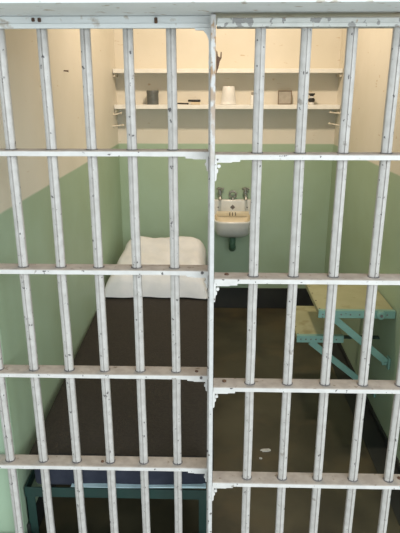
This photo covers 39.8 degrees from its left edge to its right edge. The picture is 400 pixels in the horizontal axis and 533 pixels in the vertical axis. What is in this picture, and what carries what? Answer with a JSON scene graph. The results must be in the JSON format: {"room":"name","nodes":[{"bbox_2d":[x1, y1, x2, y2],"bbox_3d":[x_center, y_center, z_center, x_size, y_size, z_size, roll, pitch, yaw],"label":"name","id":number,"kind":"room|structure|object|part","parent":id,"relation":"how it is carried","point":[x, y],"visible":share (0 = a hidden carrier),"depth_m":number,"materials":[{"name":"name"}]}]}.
{"room":"prison interior","nodes":[
{"label":"prison interior","id":0,"kind":"room"},
{"bbox_2d":[0,29,122,532],"bbox_3d":[-0.689,-0.641,2.750,0.160,2.780,2.390,0,18,1],"label":"wall","id":1,"kind":"structure","parent":0,"point":[64,44],"depth_m":2.28,"materials":[{"name":"paint"}]},
{"bbox_2d":[27,484,55,532],"bbox_3d":[-0.602,0.633,3.166,0.012,0.100,2.358,0,18,1],"label":"baseboard","id":2,"kind":"structure","parent":1,"relation":"attached to","point":[40,502],"depth_m":2.15,"materials":[{"name":"black paint"}]},
{"bbox_2d":[39,308,399,532],"bbox_3d":[0.173,0.721,3.248,5.400,0.120,2.540,0,18,1],"label":"floor","id":3,"kind":"structure","parent":0,"point":[230,324],"depth_m":2.57,"materials":[{"name":"concrete"}]},
{"bbox_2d":[24,469,206,532],"bbox_3d":[-0.274,0.577,3.074,0.662,0.262,2.225,0,18,1],"label":"bed","id":4,"kind":"object","parent":3,"relation":"on","point":[31,493],"visible":0.22,"depth_m":1.99,"materials":[{"name":"teal metal"}]},
{"bbox_3d":[-0.602,0.469,3.048,0.006,0.040,2.213,0,18,1],"label":"rail","id":5,"kind":"part","parent":4,"relation":"part of","materials":[{"name":"teal metal"}]},
{"bbox_3d":[-0.615,0.921,2.050,0.034,0.240,0.036,0,18,1],"label":"leg","id":6,"kind":"part","parent":4,"relation":"part of","materials":[{"name":"teal metal"}]},
{"bbox_3d":[-0.301,0.809,2.001,0.662,0.040,0.040,0,18,1],"label":"rail","id":7,"kind":"part","parent":4,"relation":"part of","materials":[{"name":"teal metal"}]},
{"bbox_2d":[34,469,205,487],"bbox_3d":[-0.273,0.392,2.999,0.648,0.133,2.233,0,18,1],"label":"mattress","id":8,"kind":"object","parent":4,"relation":"on","point":[91,478],"visible":0.14,"depth_m":1.96,"materials":[{"name":"fabric"}]},
{"bbox_2d":[29,288,213,483],"bbox_3d":[-0.268,0.413,2.897,0.685,0.154,2.002,0,18,1],"label":"blanket","id":9,"kind":"object","parent":8,"relation":"on","point":[156,310],"visible":0.54,"depth_m":2.30,"materials":[{"name":"brown fabric"}]},
{"bbox_2d":[105,236,207,298],"bbox_3d":[-0.262,-0.022,3.568,0.644,0.258,0.635,0,18,1],"label":"pillow","id":10,"kind":"object","parent":9,"relation":"on","point":[154,251],"visible":0.65,"depth_m":3.33,"materials":[{"name":"white fabric"}]},
{"bbox_3d":[0.013,0.926,2.035,0.034,0.240,0.036,0,18,1],"label":"leg","id":11,"kind":"part","parent":4,"relation":"part of","materials":[{"name":"teal metal"}]},
{"bbox_2d":[114,25,341,287],"bbox_3d":[0.183,-1.027,3.937,1.820,2.780,0.150,0,18,1],"label":"wall","id":12,"kind":"structure","parent":0,"point":[233,127],"depth_m":3.90,"materials":[{"name":"paint"}]},
{"bbox_2d":[114,104,339,112],"bbox_3d":[0.180,-1.078,3.772,1.516,0.052,0.131,0,18,1],"label":"wall shelf","id":13,"kind":"object","parent":12,"relation":"attached to","point":[117,107],"visible":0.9,"depth_m":3.71,"materials":[{"name":"white paint"}]},
{"bbox_2d":[146,90,158,104],"bbox_3d":[-0.322,-1.150,3.756,0.084,0.092,0.084,0,18,1],"label":"tin can","id":14,"kind":"object","parent":13,"relation":"on","point":[152,95],"visible":1,"depth_m":3.73,"materials":[{"name":"grey metal"}]},
{"bbox_3d":[-0.322,-1.185,3.745,0.084,0.018,0.084,0,18,1],"label":"lid","id":15,"kind":"part","parent":14,"relation":"part of","materials":[{"name":"grey metal"}]},
{"bbox_2d":[188,100,200,104],"bbox_3d":[-0.039,-1.119,3.758,0.084,0.032,0.071,0,18,1],"label":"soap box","id":16,"kind":"object","parent":13,"relation":"on","point":[193,102],"visible":1,"depth_m":3.73,"materials":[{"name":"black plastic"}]},
{"bbox_2d":[220,86,235,104],"bbox_3d":[0.193,-1.158,3.739,0.110,0.119,0.110,0,18,1],"label":"tumbler","id":17,"kind":"object","parent":13,"relation":"on","point":[228,97],"visible":1,"depth_m":3.70,"materials":[{"name":"white plastic"}]},
{"bbox_2d":[250,92,253,104],"bbox_3d":[0.357,-1.139,3.741,0.034,0.080,0.034,0,18,1],"label":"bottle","id":18,"kind":"object","parent":13,"relation":"on","point":[251,96],"visible":0.62,"depth_m":3.73,"materials":[{"name":"white plastic"}]},
{"bbox_2d":[278,90,291,104],"bbox_3d":[0.578,-1.150,3.762,0.094,0.092,0.023,0,18,1],"label":"framed mirror","id":19,"kind":"object","parent":13,"relation":"on","point":[284,96],"visible":1,"depth_m":3.76,"materials":[{"name":"brown wood"}]},
{"bbox_2d":[308,93,314,104],"bbox_3d":[0.754,-1.132,3.733,0.046,0.073,0.046,0,18,1],"label":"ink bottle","id":20,"kind":"object","parent":13,"relation":"on","point":[311,100],"visible":1,"depth_m":3.72,"materials":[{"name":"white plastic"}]},
{"bbox_2d":[112,69,342,76],"bbox_3d":[0.180,-1.296,3.701,1.516,0.052,0.131,0,18,1],"label":"wall shelf","id":21,"kind":"object","parent":12,"relation":"attached to","point":[116,72],"visible":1,"depth_m":3.64,"materials":[{"name":"white paint"}]},
{"bbox_2d":[214,187,250,251],"bbox_3d":[0.234,-0.315,3.927,0.284,0.453,0.313,0,18,1],"label":"basin","id":22,"kind":"object","parent":12,"relation":"attached to","point":[231,216],"visible":0.94,"depth_m":3.99,"materials":[{"name":"white ceramic"}]},
{"bbox_2d":[218,190,221,199],"bbox_3d":[0.144,-0.512,3.964,0.034,0.075,0.103,0,18,1],"label":"tap","id":23,"kind":"object","parent":22,"relation":"on","point":[219,191],"depth_m":3.98,"materials":[{"name":"silver metal"}]},
{"bbox_3d":[0.234,-0.291,3.918,0.256,0.108,0.249,0,18,1],"label":"bowl","id":24,"kind":"part","parent":22,"relation":"part of","materials":[{"name":"ceramic"}]},
{"bbox_2d":[243,190,247,199],"bbox_3d":[0.328,-0.510,3.960,0.034,0.075,0.103,0,18,1],"label":"tap","id":25,"kind":"object","parent":22,"relation":"on","point":[245,192],"depth_m":3.97,"materials":[{"name":"silver metal"}]},
{"bbox_2d":[214,288,313,307],"bbox_3d":[0.181,0.241,4.264,1.520,0.165,0.012,0,18,1],"label":"baseboard","id":26,"kind":"structure","parent":12,"relation":"attached to","point":[225,297],"depth_m":4.25,"materials":[{"name":"black paint"}]},
{"bbox_2d":[324,28,399,461],"bbox_3d":[0.991,-0.628,2.709,0.160,2.780,2.390,0,18,1],"label":"wall","id":27,"kind":"structure","parent":0,"point":[373,45],"depth_m":2.97,"materials":[{"name":"paint"}]},
{"bbox_2d":[295,306,379,397],"bbox_3d":[0.698,0.447,2.987,0.421,0.343,0.411,0,18,1],"label":"bench","id":28,"kind":"object","parent":27,"relation":"attached to","point":[309,328],"visible":0.56,"depth_m":2.81,"materials":[{"name":"beige wood"}]},
{"bbox_3d":[0.752,0.356,2.794,0.305,0.007,0.030,0,18,1],"label":"arm","id":29,"kind":"part","parent":28,"relation":"part of","materials":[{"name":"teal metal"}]},
{"bbox_2d":[304,284,395,369],"bbox_3d":[0.728,0.276,2.792,0.354,0.299,0.484,0,18,1],"label":"table","id":30,"kind":"object","parent":27,"relation":"attached to","point":[351,299],"visible":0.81,"depth_m":2.61,"materials":[{"name":"beige wood"}]},
{"bbox_2d":[331,343,399,524],"bbox_3d":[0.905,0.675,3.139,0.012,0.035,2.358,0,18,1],"label":"baseboard","id":31,"kind":"structure","parent":27,"relation":"attached to","point":[369,406],"depth_m":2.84,"materials":[{"name":"black paint"}]},
{"bbox_3d":[0.063,2.057,-0.858,5.400,0.118,6.100,0,18,1],"label":"floor","id":32,"kind":"structure","parent":0,"visible":0},
{"bbox_2d":[0,16,210,532],"bbox_3d":[-0.393,0.212,1.706,0.856,1.802,0.066,0,18,1],"label":"bars","id":33,"kind":"object","parent":32,"relation":"in","point":[10,461],"visible":0.97,"depth_m":1.64,"materials":[{"name":"white paint"}]},
{"bbox_3d":[-0.393,-0.630,1.433,0.856,0.030,0.062,0,18,1],"label":"rail","id":34,"kind":"part","parent":33,"relation":"part of","materials":[{"name":"metal"}]},
{"bbox_3d":[0.142,-0.288,1.664,5.400,2.780,0.150,0,18,1],"label":"wall","id":35,"kind":"structure","parent":0,"visible":0},
{"bbox_2d":[0,0,399,24],"bbox_3d":[0.139,-0.724,1.368,5.400,0.188,0.445,0,18,1],"label":"trim","id":36,"kind":"structure","parent":35,"relation":"attached to","point":[221,8],"depth_m":1.27,"materials":[{"name":"paint"}]},
{"bbox_2d":[208,14,399,532],"bbox_3d":[0.440,0.238,1.621,0.828,1.789,0.060,0,18,1],"label":"door","id":37,"kind":"structure","parent":35,"relation":"in","point":[282,479],"depth_m":1.55,"materials":[{"name":"white paint"}]},
{"bbox_3d":[0.439,-0.595,1.351,0.796,0.021,0.060,0,18,1],"label":"rail","id":38,"kind":"part","parent":37,"relation":"part of","materials":[{"name":"white metal"}]}
]}

